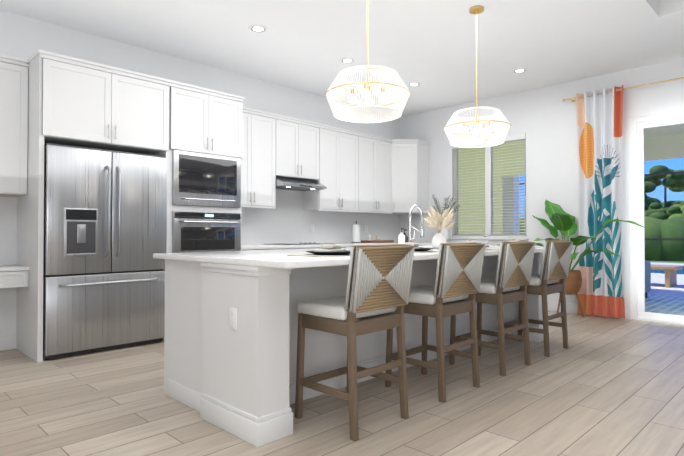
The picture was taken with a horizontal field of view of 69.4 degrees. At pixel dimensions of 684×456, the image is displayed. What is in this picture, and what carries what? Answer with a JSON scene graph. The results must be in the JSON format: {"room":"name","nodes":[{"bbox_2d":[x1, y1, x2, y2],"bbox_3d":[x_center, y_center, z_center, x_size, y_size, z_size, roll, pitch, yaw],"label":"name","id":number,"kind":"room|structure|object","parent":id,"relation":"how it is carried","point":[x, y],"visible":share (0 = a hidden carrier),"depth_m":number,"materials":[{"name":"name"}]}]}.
{"room":"kitchen","nodes":[
{"label":"kitchen","id":0,"kind":"room"},
{"bbox_2d":[0,10,399,348],"bbox_3d":[-2.505,-0.630,5.195,0.150,3.500,10.150,-1,-1,45],"label":"wall","id":1,"kind":"structure","parent":0,"point":[23,37],"depth_m":5.47,"materials":[{"name":"paint"}]},
{"bbox_2d":[0,335,11,350],"bbox_3d":[-4.454,1.031,3.082,0.021,0.130,4.070,-1,-1,45],"label":"baseboard","id":2,"kind":"structure","parent":1,"relation":"attached to","point":[5,342],"depth_m":4.49,"materials":[{"name":"white wood"}]},
{"bbox_2d":[0,57,31,196],"bbox_3d":[-3.116,-0.866,4.205,0.372,1.150,0.690,-1,-1,45],"label":"upper cabinet","id":3,"kind":"object","parent":1,"relation":"attached to","point":[15,76],"depth_m":4.25,"materials":[{"name":"white wood"}]},
{"bbox_2d":[28,53,171,155],"bbox_3d":[-2.348,-1.097,4.735,0.722,0.675,1.097,-1,-1,45],"label":"upper cabinet","id":4,"kind":"object","parent":1,"relation":"attached to","point":[75,103],"depth_m":4.41,"materials":[{"name":"white wood"}]},
{"bbox_2d":[160,81,243,160],"bbox_3d":[-1.678,-1.100,5.411,0.722,0.655,0.916,-1,-1,45],"label":"upper cabinet","id":5,"kind":"object","parent":1,"relation":"attached to","point":[204,121],"depth_m":5.16,"materials":[{"name":"white wood"}]},
{"bbox_2d":[172,150,240,252],"bbox_3d":[-1.615,-0.248,5.389,0.751,1.044,0.785,-1,-1,45],"label":"wall oven","id":6,"kind":"object","parent":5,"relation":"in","point":[202,179],"visible":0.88,"depth_m":5.13,"materials":[{"name":"metal"}]},
{"bbox_2d":[212,109,279,208],"bbox_3d":[-1.205,-0.844,6.150,0.352,1.150,0.805,-1,-1,45],"label":"upper cabinet","id":7,"kind":"object","parent":1,"relation":"attached to","point":[260,167],"depth_m":6.11,"materials":[{"name":"white wood"}]},
{"bbox_2d":[280,117,319,180],"bbox_3d":[-0.700,-1.038,6.662,0.352,0.750,0.750,-1,-1,45],"label":"upper cabinet","id":8,"kind":"object","parent":1,"relation":"attached to","point":[299,140],"depth_m":6.55,"materials":[{"name":"white wood"}]},
{"bbox_2d":[276,177,326,190],"bbox_3d":[-0.645,-0.592,6.604,0.501,0.138,0.746,-1,-1,45],"label":"range hood","id":9,"kind":"object","parent":8,"relation":"attached to","point":[284,183],"visible":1,"depth_m":6.48,"materials":[{"name":"silver metal"}]},
{"bbox_2d":[310,224,313,231],"bbox_3d":[-0.430,0.004,7.151,0.007,0.115,0.070,-1,-1,45],"label":"electrical outlet","id":10,"kind":"object","parent":1,"relation":"attached to","point":[312,228],"depth_m":7.14,"materials":[{"name":"white plastic"}]},
{"bbox_2d":[303,125,363,212],"bbox_3d":[-0.158,-0.832,7.208,0.352,1.150,0.909,-1,-1,45],"label":"upper cabinet","id":11,"kind":"object","parent":1,"relation":"attached to","point":[341,150],"depth_m":7.09,"materials":[{"name":"white wood"}]},
{"bbox_2d":[364,133,371,212],"bbox_3d":[0.261,-0.827,7.631,0.352,1.150,0.521,-1,-1,45],"label":"upper cabinet","id":12,"kind":"object","parent":1,"relation":"attached to","point":[367,137],"depth_m":7.52,"materials":[{"name":"white wood"}]},
{"bbox_2d":[372,137,391,212],"bbox_3d":[0.552,-0.824,7.903,0.382,1.150,0.500,-1,-1,45],"label":"upper cabinet","id":13,"kind":"object","parent":1,"relation":"attached to","point":[378,186],"depth_m":7.76,"materials":[{"name":"white wood"}]},
{"bbox_2d":[392,139,430,216],"bbox_3d":[0.989,-0.821,8.174,0.623,1.150,0.697,-1,-1,45],"label":"upper cabinet","id":14,"kind":"object","parent":1,"relation":"attached to","point":[410,159],"depth_m":7.95,"materials":[{"name":"white wood"}]},
{"bbox_2d":[0,311,683,455],"bbox_3d":[0.967,1.141,1.739,9.920,0.120,10.150,-1,-1,45],"label":"floor","id":15,"kind":"structure","parent":0,"point":[604,386],"depth_m":3.01,"materials":[{"name":"brown wood"}]},
{"bbox_2d":[43,143,166,359],"bbox_3d":[-2.304,0.204,4.677,0.786,1.820,1.040,-1,-1,45],"label":"refrigerator","id":16,"kind":"object","parent":15,"relation":"on","point":[105,225],"visible":0.92,"depth_m":4.38,"materials":[{"name":"metal"}]},
{"bbox_2d":[241,249,283,250],"bbox_3d":[-1.105,0.690,6.035,0.631,0.880,0.805,-1,-1,45],"label":"base cabinet","id":17,"kind":"object","parent":15,"relation":"on","point":[241,249],"depth_m":5.75,"materials":[{"name":"white wood"}]},
{"bbox_2d":[296,245,320,248],"bbox_3d":[-0.600,0.696,6.545,0.631,0.880,0.869,-1,-1,45],"label":"base cabinet","id":18,"kind":"object","parent":15,"relation":"on","point":[297,246],"depth_m":6.27,"materials":[{"name":"white wood"}]},
{"bbox_2d":[241,241,397,248],"bbox_3d":[-0.073,0.241,7.078,0.639,0.040,3.733,-1,-1,45],"label":"countertop","id":19,"kind":"structure","parent":18,"relation":"on","point":[335,242],"depth_m":6.10,"materials":[{"name":"white stone"}]},
{"bbox_2d":[271,242,328,244],"bbox_3d":[-0.598,0.200,6.548,0.500,0.029,0.730,-1,-1,45],"label":"cooktop","id":20,"kind":"object","parent":19,"relation":"in","point":[301,243],"visible":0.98,"depth_m":6.47,"materials":[{"name":"black glass"}]},
{"bbox_2d":[351,221,360,242],"bbox_3d":[0.213,0.059,7.415,0.150,0.331,0.150,-1,-1,45],"label":"paper towel","id":21,"kind":"object","parent":19,"relation":"on","point":[356,233],"visible":1,"depth_m":7.37,"materials":[{"name":"white paper"}]},
{"bbox_2d":[361,234,393,242],"bbox_3d":[0.557,0.164,7.734,0.220,0.128,0.540,-1,-1,45],"label":"decorative tray","id":22,"kind":"object","parent":19,"relation":"on","point":[370,239],"visible":0.98,"depth_m":7.60,"materials":[{"name":"brown wood"}]},
{"bbox_2d":[341,245,352,247],"bbox_3d":[-0.059,0.702,7.092,0.631,0.880,0.909,-1,-1,45],"label":"base cabinet","id":23,"kind":"object","parent":15,"relation":"on","point":[343,246],"depth_m":6.77,"materials":[{"name":"white wood"}]},
{"bbox_2d":[153,253,543,446],"bbox_3d":[0.417,0.659,4.138,1.182,0.898,3.572,-1,-1,45],"label":"kitchen island","id":24,"kind":"object","parent":15,"relation":"on","point":[240,382],"depth_m":2.95,"materials":[{"name":"white wood"}]},
{"bbox_2d":[229,307,236,329],"bbox_3d":[-0.583,0.483,2.633,0.070,0.115,0.008,-1,-1,45],"label":"outlet","id":25,"kind":"object","parent":24,"relation":"attached to","point":[233,318],"visible":1,"depth_m":2.62,"materials":[{"name":"white plastic"}]},
{"bbox_2d":[153,245,572,268],"bbox_3d":[0.502,0.207,4.059,1.411,0.060,3.580,-1,-1,45],"label":"island countertop","id":26,"kind":"structure","parent":24,"relation":"on","point":[264,259],"depth_m":2.83,"materials":[{"name":"white stone"}]},
{"bbox_2d":[287,243,349,256],"bbox_3d":[-0.062,0.127,3.000,0.316,0.074,0.460,-1,-1,45],"label":"place setting","id":27,"kind":"object","parent":26,"relation":"on","point":[331,250],"visible":0.92,"depth_m":2.91,"materials":[{"name":"ceramic"}]},
{"bbox_2d":[398,228,406,243],"bbox_3d":[0.539,0.090,4.461,0.061,0.181,0.061,0,-1,0],"label":"soap bottle","id":28,"kind":"object","parent":26,"relation":"on","point":[402,238],"depth_m":4.44,"materials":[{"name":"white ceramic"}]},
{"bbox_2d":[408,205,424,241],"bbox_3d":[0.734,-0.021,4.842,0.087,0.413,0.260,-1,-1,45],"label":"faucet","id":29,"kind":"object","parent":26,"relation":"on","point":[421,231],"visible":0.98,"depth_m":4.82,"materials":[{"name":"silver metal"}]},
{"bbox_2d":[405,241,437,252],"bbox_3d":[0.508,0.134,3.576,0.316,0.074,0.460,-1,-1,45],"label":"place setting","id":30,"kind":"object","parent":26,"relation":"on","point":[418,249],"visible":0.46,"depth_m":3.49,"materials":[{"name":"ceramic"}]},
{"bbox_2d":[424,206,455,247],"bbox_3d":[0.872,-0.011,4.421,0.301,0.383,0.334,-1,-1,45],"label":"vase","id":31,"kind":"object","parent":26,"relation":"on","point":[434,219],"visible":1,"depth_m":4.37,"materials":[{"name":"white ceramic"}]},
{"bbox_2d":[465,240,498,249],"bbox_3d":[1.078,0.140,4.152,0.316,0.074,0.460,-1,-1,45],"label":"place setting","id":32,"kind":"object","parent":26,"relation":"on","point":[469,241],"visible":0.25,"depth_m":4.08,"materials":[{"name":"ceramic"}]},
{"bbox_2d":[295,244,414,440],"bbox_3d":[0.072,0.594,2.834,0.518,1.001,0.462,-1,-1,45],"label":"stool","id":33,"kind":"object","parent":15,"relation":"on","point":[377,289],"visible":1,"depth_m":2.70,"materials":[{"name":"brown wood"}]},
{"bbox_2d":[385,242,484,402],"bbox_3d":[0.642,0.600,3.410,0.518,1.001,0.462,-1,-1,45],"label":"stool","id":34,"kind":"object","parent":15,"relation":"on","point":[457,277],"visible":0.94,"depth_m":3.26,"materials":[{"name":"brown wood"}]},
{"bbox_2d":[449,241,534,375],"bbox_3d":[1.212,0.607,3.986,0.518,1.001,0.462,-1,-1,45],"label":"stool","id":35,"kind":"object","parent":15,"relation":"on","point":[514,267],"visible":0.96,"depth_m":3.83,"materials":[{"name":"brown wood"}]},
{"bbox_2d":[497,240,572,356],"bbox_3d":[1.781,0.613,4.561,0.518,1.001,0.462,-1,-1,45],"label":"stool","id":36,"kind":"object","parent":15,"relation":"on","point":[556,258],"visible":0.83,"depth_m":4.38,"materials":[{"name":"brown wood"}]},
{"bbox_2d":[532,200,649,316],"bbox_3d":[2.849,0.365,6.071,1.479,1.536,0.997,-1,-1,45],"label":"potted plant","id":37,"kind":"object","parent":15,"relation":"on","point":[562,220],"visible":0.69,"depth_m":6.18,"materials":[{"name":"green plant"}]},
{"bbox_2d":[0,0,683,116],"bbox_3d":[0.966,-2.228,1.883,9.770,0.420,10.000,-1,-1,45],"label":"ceiling","id":38,"kind":"structure","parent":0,"point":[308,45],"depth_m":5.14,"materials":[{"name":"paint"}]},
{"bbox_2d":[248,25,267,32],"bbox_3d":[-0.835,-1.980,4.915,0.189,0.006,0.189,0,-1,36],"label":"recessed light","id":39,"kind":"object","parent":38,"relation":"in","point":[258,28],"depth_m":4.90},
{"bbox_2d":[340,58,355,63],"bbox_3d":[0.065,-1.970,5.825,0.189,0.006,0.189,0,-1,36],"label":"recessed light","id":40,"kind":"object","parent":38,"relation":"in","point":[344,60],"depth_m":5.81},
{"bbox_2d":[325,0,410,122],"bbox_3d":[0.177,-1.388,3.414,0.588,1.224,0.588,-1,-1,45],"label":"pendant light","id":41,"kind":"object","parent":38,"relation":"hanging from","point":[366,88],"visible":1,"depth_m":3.30,"materials":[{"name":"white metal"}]},
{"bbox_2d":[407,82,420,86],"bbox_3d":[0.987,-1.959,6.756,0.189,0.006,0.189,0,-1,36],"label":"recessed light","id":42,"kind":"object","parent":38,"relation":"in","point":[414,84],"depth_m":6.75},
{"bbox_2d":[444,5,510,147],"bbox_3d":[1.218,-1.376,4.466,0.588,1.224,0.588,-1,-1,45],"label":"pendant light","id":43,"kind":"object","parent":38,"relation":"hanging from","point":[476,10],"visible":1,"depth_m":4.42,"materials":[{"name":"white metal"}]},
{"bbox_2d":[512,68,527,73],"bbox_3d":[2.227,-1.966,6.189,0.189,0.006,0.189,0,-1,36],"label":"recessed light","id":44,"kind":"object","parent":38,"relation":"in","point":[522,70],"depth_m":6.19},
{"bbox_2d":[413,241,487,244],"bbox_3d":[1.614,0.247,7.583,1.048,0.040,0.641,-1,-1,45],"label":"countertop","id":45,"kind":"structure","parent":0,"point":[419,242],"depth_m":7.74,"materials":[{"name":"white stone"}]},
{"bbox_2d":[432,194,459,240],"bbox_3d":[1.542,-0.145,7.603,0.567,0.742,0.504,-1,-1,45],"label":"vase","id":46,"kind":"object","parent":45,"relation":"on","point":[445,233],"visible":0.54,"depth_m":7.56,"materials":[{"name":"white ceramic"}]},
{"bbox_2d":[400,58,683,319],"bbox_3d":[4.484,-0.629,5.313,9.620,3.500,0.150,-1,-1,45],"label":"wall","id":47,"kind":"structure","parent":0,"point":[544,119],"depth_m":6.78,"materials":[{"name":"paint"}]},
{"bbox_2d":[449,133,527,239],"bbox_3d":[2.219,-0.589,7.502,1.280,1.530,0.145,-1,-1,45],"label":"window","id":48,"kind":"structure","parent":47,"relation":"in","point":[488,182],"depth_m":7.50,"materials":[{"name":"clear glass"}]},
{"bbox_2d":[453,140,525,236],"bbox_3d":[2.212,-0.564,7.495,1.196,1.407,0.047,-1,-1,45],"label":"window blinds","id":49,"kind":"object","parent":48,"relation":"attached to","point":[498,209],"visible":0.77,"depth_m":7.43,"materials":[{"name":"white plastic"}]},
{"bbox_2d":[547,301,620,318],"bbox_3d":[2.893,1.072,6.749,1.670,0.130,0.013,-1,-1,45],"label":"baseboard","id":50,"kind":"structure","parent":47,"relation":"attached to","point":[552,306],"depth_m":6.62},
{"bbox_2d":[562,77,683,318],"bbox_3d":[4.282,-0.331,5.311,3.710,2.875,0.128,-1,-1,45],"label":"curtain","id":51,"kind":"object","parent":47,"relation":"hanging from","point":[599,141],"visible":0.96,"depth_m":6.28,"materials":[{"name":"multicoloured fabric"}]},
{"bbox_2d":[630,111,683,324],"bbox_3d":[4.480,-0.124,5.311,2.430,2.490,0.090,-1,-1,45],"label":"door frame","id":52,"kind":"structure","parent":47,"relation":"attached to","point":[639,125],"depth_m":6.10,"materials":[{"name":"white wood"}]},
{"label":"outside","id":53,"kind":"structure","parent":0,"visible":0},
{"bbox_2d":[649,260,683,262],"bbox_3d":[23.685,1.667,37.752,100.000,0.240,72.990,-1,-1,45],"label":"ground","id":54,"kind":"structure","parent":53,"point":[668,261],"depth_m":19.83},
{"bbox_2d":[519,165,683,260],"bbox_3d":[23.445,-1.237,31.428,45.536,7.156,32.449,-1,-1,45],"label":"trees","id":55,"kind":"object","parent":54,"relation":"on","point":[669,225],"depth_m":23.79,"materials":[{"name":"green plant"}]},
{"bbox_2d":[645,262,683,314],"bbox_3d":[8.724,1.221,11.268,28.000,0.054,14.290,-1,-1,45],"label":"patio","id":56,"kind":"structure","parent":54,"relation":"on","point":[667,301],"depth_m":8.61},
{"bbox_2d":[458,123,683,233],"bbox_3d":[4.925,-0.325,7.447,20.000,2.960,3.490,-1,-1,45],"label":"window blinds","id":57,"kind":"object","parent":56,"relation":"on","point":[657,148],"depth_m":8.49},
{"bbox_2d":[519,171,683,239],"bbox_3d":[13.617,-1.368,16.241,28.000,5.245,0.180,-1,-1,45],"label":"cage","id":58,"kind":"object","parent":56,"relation":"on","point":[668,173],"depth_m":18.09,"materials":[{"name":"brown metal"}]},
{"bbox_2d":[645,260,650,297],"bbox_3d":[4.114,0.770,8.534,1.940,0.785,0.870,-1,-1,45],"label":"outdoor sofa","id":59,"kind":"object","parent":56,"relation":"on","point":[647,276],"depth_m":8.03,"materials":[{"name":"fabric"}]},
{"bbox_2d":[651,264,682,286],"bbox_3d":[6.321,0.984,10.441,1.350,0.410,0.750,-1,-1,45],"label":"coffee table","id":60,"kind":"object","parent":56,"relation":"on","point":[670,276],"depth_m":9.92,"materials":[{"name":"brown wood"}]}
]}

